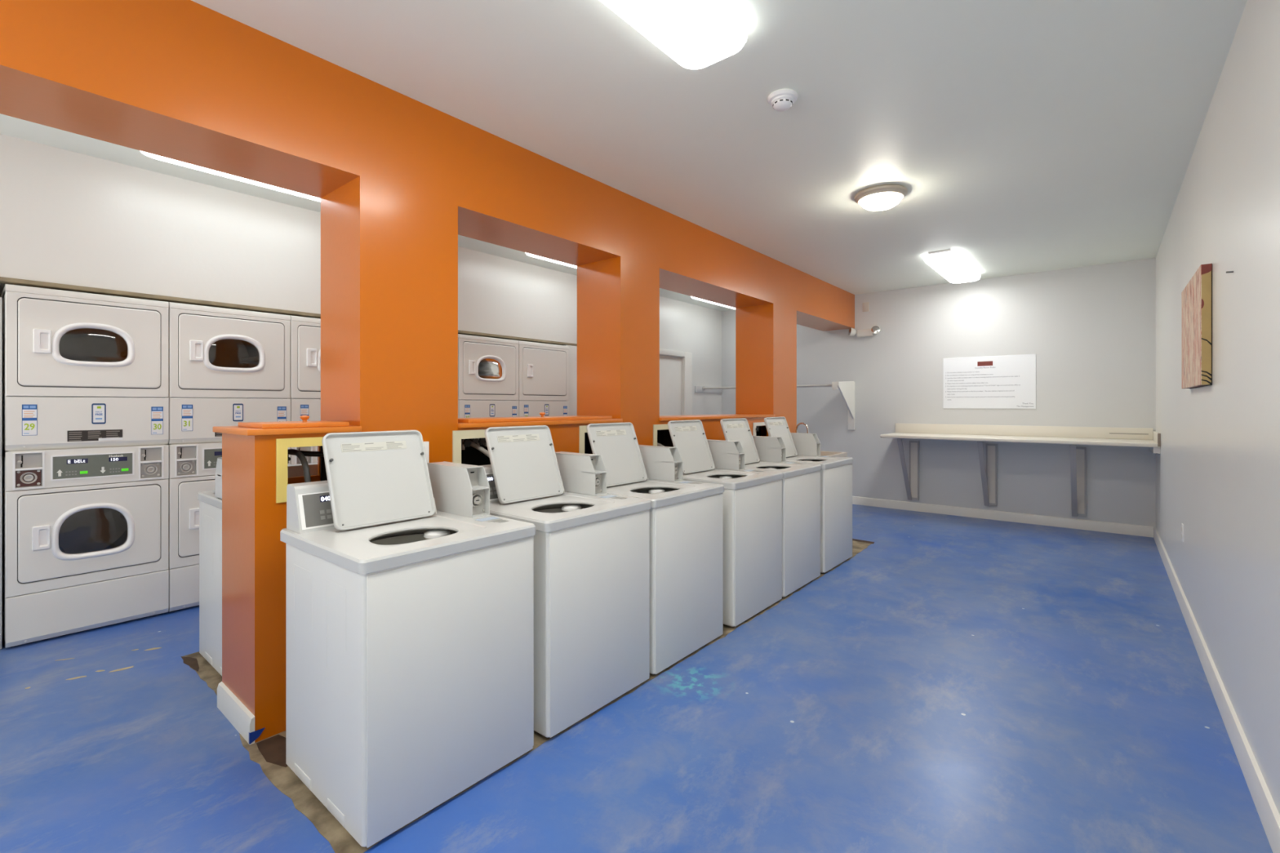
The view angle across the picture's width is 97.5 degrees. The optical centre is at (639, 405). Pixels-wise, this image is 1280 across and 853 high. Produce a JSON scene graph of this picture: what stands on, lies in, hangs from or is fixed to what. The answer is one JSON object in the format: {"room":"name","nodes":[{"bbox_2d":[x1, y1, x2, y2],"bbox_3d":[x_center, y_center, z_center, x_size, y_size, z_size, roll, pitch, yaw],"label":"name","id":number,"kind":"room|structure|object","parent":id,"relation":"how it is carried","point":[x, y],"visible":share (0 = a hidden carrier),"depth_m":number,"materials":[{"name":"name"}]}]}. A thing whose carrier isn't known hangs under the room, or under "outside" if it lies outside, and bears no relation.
{"room":"laundry","nodes":[
{"label":"laundry","id":0,"kind":"room"},
{"bbox_2d":[0,283,4,297],"bbox_3d":[-2.908,0.250,5.123,0.993,2.300,5.600,0,0,40],"label":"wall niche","id":1,"kind":"object","parent":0,"point":[2,286],"depth_m":3.61,"materials":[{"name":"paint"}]},
{"bbox_2d":[0,133,721,648],"bbox_3d":[-1.980,0.420,5.363,0.132,3.960,10.350,0,0,40],"label":"wall","id":2,"kind":"structure","parent":0,"point":[68,217],"depth_m":3.95,"materials":[{"name":"paint"}]},
{"bbox_2d":[0,276,577,346],"bbox_3d":[-2.466,-0.725,4.758,0.112,0.024,5.400,0,0,40],"label":"trim","id":3,"kind":"structure","parent":2,"relation":"attached to","point":[3,280],"depth_m":3.87,"materials":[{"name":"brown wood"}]},
{"bbox_2d":[659,355,681,415],"bbox_3d":[0.345,0.336,8.116,0.114,2.112,0.934,0,0,40],"label":"door","id":4,"kind":"structure","parent":2,"relation":"in","point":[670,367],"depth_m":8.27,"materials":[{"name":"white paint"}]},
{"bbox_2d":[659,348,692,415],"bbox_3d":[0.319,0.297,8.139,0.144,2.205,1.340,0,0,40],"label":"trim","id":5,"kind":"structure","parent":2,"relation":"attached to","point":[686,357],"depth_m":8.48,"materials":[{"name":"white paint"}]},
{"bbox_2d":[694,386,721,393],"bbox_3d":[1.102,-0.250,8.997,0.020,0.100,0.780,0,0,40],"label":"board","id":6,"kind":"object","parent":2,"relation":"attached to","point":[697,388],"visible":0.8,"depth_m":8.91,"materials":[{"name":"paint"}]},
{"bbox_2d":[0,0,854,742],"bbox_3d":[-0.435,-0.080,4.087,0.455,2.960,10.350,0,0,40],"label":"wall","id":7,"kind":"structure","parent":0,"point":[397,178],"depth_m":2.76,"materials":[{"name":"orange paint"}]},
{"bbox_2d":[217,681,265,745],"bbox_3d":[-1.765,1.344,2.477,0.464,0.112,0.057,0,0,40],"label":"baseboard","id":8,"kind":"structure","parent":7,"relation":"attached to","point":[238,715],"depth_m":2.42,"materials":[{"name":"white paint"}]},
{"bbox_2d":[213,425,361,435],"bbox_3d":[-1.644,0.112,2.620,0.495,0.026,0.459,0,0,40],"label":"trim","id":9,"kind":"structure","parent":7,"relation":"attached to","point":[237,430],"depth_m":2.44,"materials":[{"name":"orange paint"}]},
{"bbox_2d":[238,415,349,428],"bbox_3d":[-1.589,0.072,2.581,0.322,0.052,0.352,0,0,40],"label":"lid","id":10,"kind":"object","parent":9,"relation":"on","point":[304,424],"visible":1,"depth_m":2.49,"materials":[{"name":"orange paint"}]},
{"bbox_2d":[287,448,311,482],"bbox_3d":[-1.502,0.323,2.462,0.274,0.256,0.035,0,0,38],"label":"hose","id":11,"kind":"object","parent":7,"relation":"attached to","point":[300,455],"visible":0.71,"depth_m":2.42,"materials":[{"name":"black rubber"}]},
{"bbox_2d":[275,436,323,502],"bbox_3d":[-1.368,0.279,2.592,0.008,0.272,0.548,0,0,40],"label":"frame","id":12,"kind":"object","parent":7,"relation":"attached to","point":[282,444],"visible":0.3,"depth_m":2.40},
{"bbox_2d":[293,450,324,457],"bbox_3d":[-1.498,0.230,2.781,0.063,0.045,0.421,0,0,43],"label":"hose","id":13,"kind":"object","parent":7,"relation":"attached to","point":[317,454],"visible":0.3,"depth_m":2.68,"materials":[{"name":"black rubber"}]},
{"bbox_2d":[423,441,429,462],"bbox_3d":[-1.121,0.284,2.884,0.020,0.192,0.071,0,0,40],"label":"outlet plate","id":14,"kind":"object","parent":7,"relation":"attached to","point":[426,444],"visible":0.24,"depth_m":2.90,"materials":[{"name":"white plastic"}]},
{"bbox_2d":[452,429,485,463],"bbox_3d":[-0.832,0.284,3.241,0.008,0.292,0.556,0,0,40],"label":"frame","id":15,"kind":"object","parent":7,"relation":"attached to","point":[457,435],"visible":0.25,"depth_m":3.06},
{"bbox_2d":[472,437,485,445],"bbox_3d":[-0.943,0.215,3.281,0.079,0.070,0.050,0,0,40],"label":"water valve","id":16,"kind":"object","parent":7,"relation":"attached to","point":[480,442],"visible":0.84,"depth_m":3.26,"materials":[{"name":"metal"}]},
{"bbox_2d":[470,440,489,457],"bbox_3d":[-0.884,0.322,3.221,0.364,0.270,0.047,0,0,16],"label":"hose","id":17,"kind":"object","parent":7,"relation":"attached to","point":[477,446],"visible":0.3,"depth_m":3.21,"materials":[{"name":"grey"}]},
{"bbox_2d":[461,439,471,449],"bbox_3d":[-1.006,0.220,3.204,0.079,0.070,0.050,0,0,40],"label":"water valve","id":18,"kind":"object","parent":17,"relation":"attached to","point":[464,442],"visible":0.91,"depth_m":3.19,"materials":[{"name":"metal"}]},
{"bbox_2d":[457,418,622,428],"bbox_3d":[-0.740,0.112,3.715,0.495,0.026,1.336,0,0,40],"label":"trim","id":19,"kind":"structure","parent":7,"relation":"attached to","point":[460,425],"depth_m":3.44,"materials":[{"name":"orange paint"}]},
{"bbox_2d":[457,412,612,422],"bbox_3d":[-0.698,0.072,3.662,0.322,0.052,1.180,0,0,40],"label":"ledge","id":20,"kind":"object","parent":19,"relation":"on","point":[483,420],"visible":0.91,"depth_m":3.53,"materials":[{"name":"orange paint"}]},
{"bbox_2d":[578,425,586,453],"bbox_3d":[-0.272,0.284,3.920,0.008,0.292,0.419,0,0,40],"label":"frame","id":21,"kind":"object","parent":7,"relation":"attached to","point":[582,429],"visible":0.25,"depth_m":3.77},
{"bbox_2d":[653,423,668,445],"bbox_3d":[0.279,0.291,4.588,0.008,0.278,0.548,0,0,40],"label":"frame","id":22,"kind":"object","parent":7,"relation":"attached to","point":[655,427],"visible":0.25,"depth_m":4.40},
{"bbox_2d":[659,413,775,421],"bbox_3d":[0.613,0.112,5.354,0.495,0.026,1.990,0,0,40],"label":"trim","id":23,"kind":"structure","parent":7,"relation":"attached to","point":[662,418],"depth_m":5.18,"materials":[{"name":"orange paint"}]},
{"bbox_2d":[752,422,768,436],"bbox_3d":[1.256,0.302,5.771,0.008,0.255,0.380,0,0,40],"label":"frame","id":24,"kind":"object","parent":7,"relation":"attached to","point":[757,424],"visible":0.32,"depth_m":5.65,"materials":[{"name":"white paint"}]},
{"bbox_2d":[320,426,760,480],"bbox_3d":[-0.115,0.740,4.792,0.008,1.220,4.855,0,0,40],"label":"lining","id":25,"kind":"object","parent":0,"point":[469,455],"depth_m":3.63,"materials":[{"name":"black"}]},
{"bbox_2d":[0,0,1247,311],"bbox_3d":[-0.319,-1.610,3.991,6.627,0.100,10.550,0,0,40],"label":"ceiling","id":26,"kind":"structure","parent":0,"point":[1021,136],"depth_m":2.97,"materials":[{"name":"paint"}]},
{"bbox_2d":[139,150,320,201],"bbox_3d":[-2.423,-1.518,3.757,0.320,0.085,1.414,0,0,40],"label":"ceiling light","id":27,"kind":"object","parent":26,"relation":"attached to","point":[151,155],"visible":0.06,"depth_m":3.61,"materials":[{"name":"white plastic"}]},
{"bbox_2d":[524,252,577,268],"bbox_3d":[-0.599,-1.518,5.966,0.320,0.085,1.424,0,0,40],"label":"ceiling light","id":28,"kind":"object","parent":26,"relation":"attached to","point":[527,254],"visible":0.1,"depth_m":5.74,"materials":[{"name":"white plastic"}]},
{"bbox_2d":[600,0,746,69],"bbox_3d":[-0.062,-1.518,1.928,0.324,0.085,1.319,0,0,40],"label":"ceiling light","id":29,"kind":"object","parent":26,"relation":"attached to","point":[696,34],"visible":1,"depth_m":2.20,"materials":[{"name":"white plastic"}]},
{"bbox_2d":[690,296,735,309],"bbox_3d":[1.209,-1.518,8.157,0.320,0.085,1.344,0,0,40],"label":"ceiling light","id":30,"kind":"object","parent":26,"relation":"attached to","point":[692,297],"visible":0.1,"depth_m":8.06,"materials":[{"name":"white plastic"}]},
{"bbox_2d":[767,88,798,111],"bbox_3d":[0.721,-1.529,2.837,0.152,0.062,0.152,0,0,40],"label":"smoke detector","id":31,"kind":"object","parent":26,"relation":"attached to","point":[781,100],"visible":1,"depth_m":2.80,"materials":[{"name":"white plastic"}]},
{"bbox_2d":[853,184,907,210],"bbox_3d":[1.771,-1.505,4.131,0.364,0.110,0.364,0,0,40],"label":"dome light","id":32,"kind":"object","parent":26,"relation":"attached to","point":[882,197],"visible":1,"depth_m":4.03,"materials":[{"name":"white glass"}]},
{"bbox_2d":[923,248,980,283],"bbox_3d":[3.478,-1.518,6.219,0.327,0.085,1.444,0,0,40],"label":"ceiling light","id":33,"kind":"object","parent":26,"relation":"attached to","point":[953,265],"visible":1,"depth_m":5.97,"materials":[{"name":"white plastic"}]},
{"bbox_2d":[0,504,1272,852],"bbox_3d":[-0.319,1.459,3.991,6.627,0.122,10.550,0,0,40],"label":"floor","id":34,"kind":"structure","parent":0,"point":[952,684],"depth_m":2.34,"materials":[{"name":"blue paint"}]},
{"bbox_2d":[0,284,168,648],"bbox_3d":[-3.753,0.347,3.780,1.018,2.106,0.722,0,0,40],"label":"dryer","id":35,"kind":"object","parent":34,"relation":"on","point":[86,375],"visible":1,"depth_m":3.46,"materials":[{"name":"white metal"}]},
{"bbox_2d":[168,302,290,611],"bbox_3d":[-3.290,0.347,4.341,1.018,2.106,0.722,0,0,40],"label":"dryer","id":36,"kind":"object","parent":34,"relation":"on","point":[228,366],"visible":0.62,"depth_m":3.90,"materials":[{"name":"white metal"}]},
{"bbox_2d":[197,457,317,675],"bbox_3d":[-1.972,0.834,3.170,0.708,1.129,0.701,0,0,40],"label":"washing machine","id":37,"kind":"object","parent":34,"relation":"on","point":[210,501],"visible":0.11,"depth_m":2.96,"materials":[{"name":"white metal"}]},
{"bbox_2d":[288,315,320,464],"bbox_3d":[-2.827,0.347,4.902,1.018,2.106,0.722,0,0,40],"label":"dryer","id":38,"kind":"object","parent":34,"relation":"on","point":[305,332],"visible":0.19,"depth_m":4.38,"materials":[{"name":"white metal"}]},
{"bbox_2d":[280,430,535,848],"bbox_3d":[-0.910,0.754,2.229,0.708,1.288,0.701,0,0,40],"label":"washing machine","id":39,"kind":"object","parent":34,"relation":"on","point":[410,604],"visible":1,"depth_m":2.01,"materials":[{"name":"white metal"}]},
{"bbox_2d":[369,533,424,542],"bbox_3d":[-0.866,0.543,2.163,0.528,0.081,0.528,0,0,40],"label":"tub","id":40,"kind":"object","parent":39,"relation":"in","point":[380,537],"depth_m":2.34,"materials":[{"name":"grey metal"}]},
{"bbox_2d":[369,528,457,545],"bbox_3d":[-0.866,0.757,2.163,0.516,0.464,0.516,0,0,40],"label":"tub","id":41,"kind":"object","parent":39,"relation":"in","point":[410,536],"depth_m":2.33,"materials":[{"name":"metal"}]},
{"bbox_2d":[423,528,450,539],"bbox_3d":[-0.829,0.532,2.295,0.104,0.046,0.104,0,0,40],"label":"agitator","id":42,"kind":"object","parent":39,"relation":"on","point":[433,533],"depth_m":2.26,"materials":[{"name":"white plastic"}]},
{"bbox_2d":[457,333,519,417],"bbox_3d":[-1.901,0.347,6.025,1.018,2.106,0.722,0,0,40],"label":"dryer","id":43,"kind":"object","parent":34,"relation":"on","point":[488,366],"visible":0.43,"depth_m":5.70,"materials":[{"name":"white metal"}]},
{"bbox_2d":[517,340,568,417],"bbox_3d":[-1.438,0.347,6.586,1.018,2.106,0.722,0,0,40],"label":"dryer","id":44,"kind":"object","parent":34,"relation":"on","point":[543,368],"visible":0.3,"depth_m":6.25,"materials":[{"name":"white metal"}]},
{"bbox_2d":[479,425,650,737],"bbox_3d":[-0.432,0.754,2.809,0.708,1.288,0.701,0,0,40],"label":"washing machine","id":45,"kind":"object","parent":34,"relation":"on","point":[592,545],"visible":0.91,"depth_m":2.62,"materials":[{"name":"white metal"}]},
{"bbox_2d":[532,503,592,512],"bbox_3d":[-0.387,0.757,2.743,0.516,0.464,0.516,0,0,40],"label":"tub","id":46,"kind":"object","parent":45,"relation":"in","point":[564,507],"depth_m":2.94,"materials":[{"name":"metal"}]},
{"bbox_2d":[561,503,582,511],"bbox_3d":[-0.350,0.532,2.875,0.104,0.046,0.104,0,0,40],"label":"agitator","id":47,"kind":"object","parent":45,"relation":"on","point":[571,507],"depth_m":2.84,"materials":[{"name":"white plastic"}]},
{"bbox_2d":[586,422,724,674],"bbox_3d":[0.022,0.754,3.359,0.708,1.288,0.701,0,0,40],"label":"washing machine","id":48,"kind":"object","parent":34,"relation":"on","point":[686,517],"visible":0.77,"depth_m":3.19,"materials":[{"name":"white metal"}]},
{"bbox_2d":[631,488,675,493],"bbox_3d":[0.067,0.757,3.293,0.516,0.464,0.516,0,0,40],"label":"tub","id":49,"kind":"object","parent":48,"relation":"in","point":[646,491],"depth_m":3.50,"materials":[{"name":"metal"}]},
{"bbox_2d":[648,488,665,493],"bbox_3d":[0.104,0.532,3.425,0.104,0.046,0.104,0,0,40],"label":"agitator","id":50,"kind":"object","parent":48,"relation":"on","point":[653,491],"depth_m":3.39,"materials":[{"name":"white plastic"}]},
{"bbox_2d":[667,419,782,626],"bbox_3d":[0.535,0.754,3.980,0.708,1.288,0.701,0,0,40],"label":"washing machine","id":51,"kind":"object","parent":34,"relation":"on","point":[753,499],"visible":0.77,"depth_m":3.79,"materials":[{"name":"white metal"}]},
{"bbox_2d":[707,475,741,478],"bbox_3d":[0.580,0.757,3.915,0.516,0.464,0.516,0,0,40],"label":"tub","id":52,"kind":"object","parent":51,"relation":"in","point":[716,477],"depth_m":4.11,"materials":[{"name":"metal"}]},
{"bbox_2d":[718,475,732,479],"bbox_3d":[0.617,0.532,4.046,0.104,0.046,0.104,0,0,40],"label":"agitator","id":53,"kind":"object","parent":51,"relation":"on","point":[721,477],"depth_m":4.01,"materials":[{"name":"white plastic"}]},
{"bbox_2d":[720,417,821,596],"bbox_3d":[0.985,0.754,4.526,0.708,1.288,0.701,0,0,40],"label":"washing machine","id":54,"kind":"object","parent":34,"relation":"on","point":[801,482],"visible":0.5,"depth_m":4.37,"materials":[{"name":"white metal"}]},
{"bbox_2d":[759,466,786,468],"bbox_3d":[1.030,0.543,4.460,0.528,0.081,0.528,0,0,40],"label":"tub","id":55,"kind":"object","parent":54,"relation":"in","point":[759,467],"depth_m":4.68,"materials":[{"name":"grey metal"}]},
{"bbox_2d":[764,417,853,573],"bbox_3d":[1.466,0.754,5.108,0.708,1.288,0.701,0,0,40],"label":"washing machine","id":56,"kind":"object","parent":34,"relation":"on","point":[836,473],"visible":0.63,"depth_m":4.95,"materials":[{"name":"white metal"}]},
{"bbox_2d":[800,459,823,461],"bbox_3d":[1.510,0.543,5.042,0.528,0.081,0.528,0,0,40],"label":"tub","id":57,"kind":"object","parent":56,"relation":"in","point":[801,460],"depth_m":5.26,"materials":[{"name":"grey metal"}]},
{"bbox_2d":[795,422,847,457],"bbox_3d":[1.745,0.794,5.853,0.620,1.208,0.670,0,0,40],"label":"utility sink","id":58,"kind":"object","parent":34,"relation":"on","point":[822,453],"visible":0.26,"depth_m":5.99,"materials":[{"name":"beige plastic"}]},
{"bbox_2d":[795,422,808,433],"bbox_3d":[1.785,0.345,6.177,0.150,0.310,0.020,0,0,40],"label":"faucet","id":59,"kind":"object","parent":58,"relation":"on","point":[799,424],"depth_m":6.16,"materials":[{"name":"silver metal"}]},
{"bbox_2d":[820,451,847,457],"bbox_3d":[1.742,0.669,5.849,0.620,0.342,0.660,0,0,40],"label":"basin","id":60,"kind":"object","parent":58,"relation":"in","point":[822,453],"depth_m":5.93,"materials":[{"name":"beige plastic"}]},
{"bbox_2d":[721,257,1155,528],"bbox_3d":[3.007,-0.080,8.021,6.627,2.960,0.100,0,0,40],"label":"wall","id":61,"kind":"structure","parent":0,"point":[1091,331],"depth_m":6.80,"materials":[{"name":"paint"}]},
{"bbox_2d":[831,381,854,430],"bbox_3d":[2.801,0.005,7.718,0.095,0.690,0.630,0,0,40],"label":"rod bracket","id":62,"kind":"object","parent":61,"relation":"attached to","point":[846,388],"visible":1,"depth_m":7.79,"materials":[{"name":"white paint"}]},
{"bbox_2d":[702,384,831,391],"bbox_3d":[1.799,-0.265,8.201,2.063,0.076,0.076,0,0,40],"label":"rod","id":63,"kind":"object","parent":62,"relation":"attached to","point":[704,388],"visible":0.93,"depth_m":7.85,"materials":[{"name":"metal"}]},
{"bbox_2d":[848,325,879,337],"bbox_3d":[3.106,-1.021,7.787,0.447,0.139,0.134,0,0,40],"label":"emergency light","id":64,"kind":"object","parent":61,"relation":"attached to","point":[875,329],"visible":1,"depth_m":7.78,"materials":[{"name":"white plastic"}]},
{"bbox_2d":[862,302,869,311],"bbox_3d":[3.150,-1.370,7.830,0.090,0.130,0.012,0,0,40],"label":"wall plate","id":65,"kind":"object","parent":61,"relation":"attached to","point":[866,304],"visible":1,"depth_m":7.82,"materials":[{"name":"beige plastic"}]},
{"bbox_2d":[897,438,919,500],"bbox_3d":[3.448,0.834,7.214,0.127,0.840,0.547,0,0,40],"label":"shelf bracket","id":66,"kind":"object","parent":61,"relation":"attached to","point":[912,486],"visible":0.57,"depth_m":7.39,"materials":[{"name":"grey metal"}]},
{"bbox_2d":[977,440,996,506],"bbox_3d":[4.121,0.822,6.659,0.127,0.816,0.547,0,0,40],"label":"shelf bracket","id":67,"kind":"object","parent":61,"relation":"attached to","point":[988,477],"visible":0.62,"depth_m":6.83,"materials":[{"name":"grey metal"}]},
{"bbox_2d":[942,354,1035,408],"bbox_3d":[4.274,-0.279,6.904,0.977,0.644,0.010,0,0,40],"label":"sign","id":68,"kind":"object","parent":61,"relation":"attached to","point":[1006,381],"visible":1,"depth_m":6.88,"materials":[{"name":"white paper"}]},
{"bbox_2d":[852,496,1153,537],"bbox_3d":[3.392,1.344,7.627,5.296,0.112,0.018,0,0,40],"label":"baseboard","id":69,"kind":"structure","parent":61,"relation":"attached to","point":[1081,524],"depth_m":6.73,"materials":[{"name":"white paint"}]},
{"bbox_2d":[880,423,1160,453],"bbox_3d":[4.237,0.357,6.498,2.592,0.226,0.684,0,0,40],"label":"countertop","id":70,"kind":"structure","parent":61,"relation":"attached to","point":[1145,438],"depth_m":6.46,"materials":[{"name":"beige laminate"}]},
{"bbox_2d":[895,423,1152,439],"bbox_3d":[4.439,0.306,6.760,2.570,0.125,0.022,0,0,40],"label":"backsplash","id":71,"kind":"structure","parent":61,"relation":"attached to","point":[970,429],"depth_m":6.61,"materials":[{"name":"beige laminate"}]},
{"bbox_2d":[1070,444,1086,516],"bbox_3d":[4.776,0.834,6.117,0.127,0.840,0.547,0,0,40],"label":"shelf bracket","id":72,"kind":"object","parent":61,"relation":"attached to","point":[1077,455],"visible":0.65,"depth_m":6.28,"materials":[{"name":"grey metal"}]},
{"bbox_2d":[1155,0,1279,815],"bbox_3d":[2.198,-0.080,1.914,0.100,2.960,10.350,0,0,40],"label":"wall","id":73,"kind":"structure","parent":0,"point":[1218,461],"depth_m":2.37,"materials":[{"name":"paint"}]},
{"bbox_2d":[1181,523,1183,542],"bbox_3d":[3.759,0.885,3.889,0.008,0.120,0.075,0,0,40],"label":"outlet plate","id":74,"kind":"object","parent":73,"relation":"attached to","point":[1182,525],"visible":1,"depth_m":3.87,"materials":[{"name":"white plastic"}]},
{"bbox_2d":[1181,263,1212,388],"bbox_3d":[3.180,-0.410,3.215,0.041,0.621,0.916,0,0,40],"label":"picture","id":75,"kind":"object","parent":73,"relation":"attached to","point":[1197,295],"visible":1,"depth_m":2.96,"materials":[{"name":"red paint"}]},
{"bbox_2d":[1153,527,1279,852],"bbox_3d":[2.152,1.344,1.951,0.018,0.112,10.350,0,0,40],"label":"baseboard","id":76,"kind":"structure","parent":73,"relation":"attached to","point":[1267,811],"depth_m":2.32,"materials":[{"name":"white paint"}]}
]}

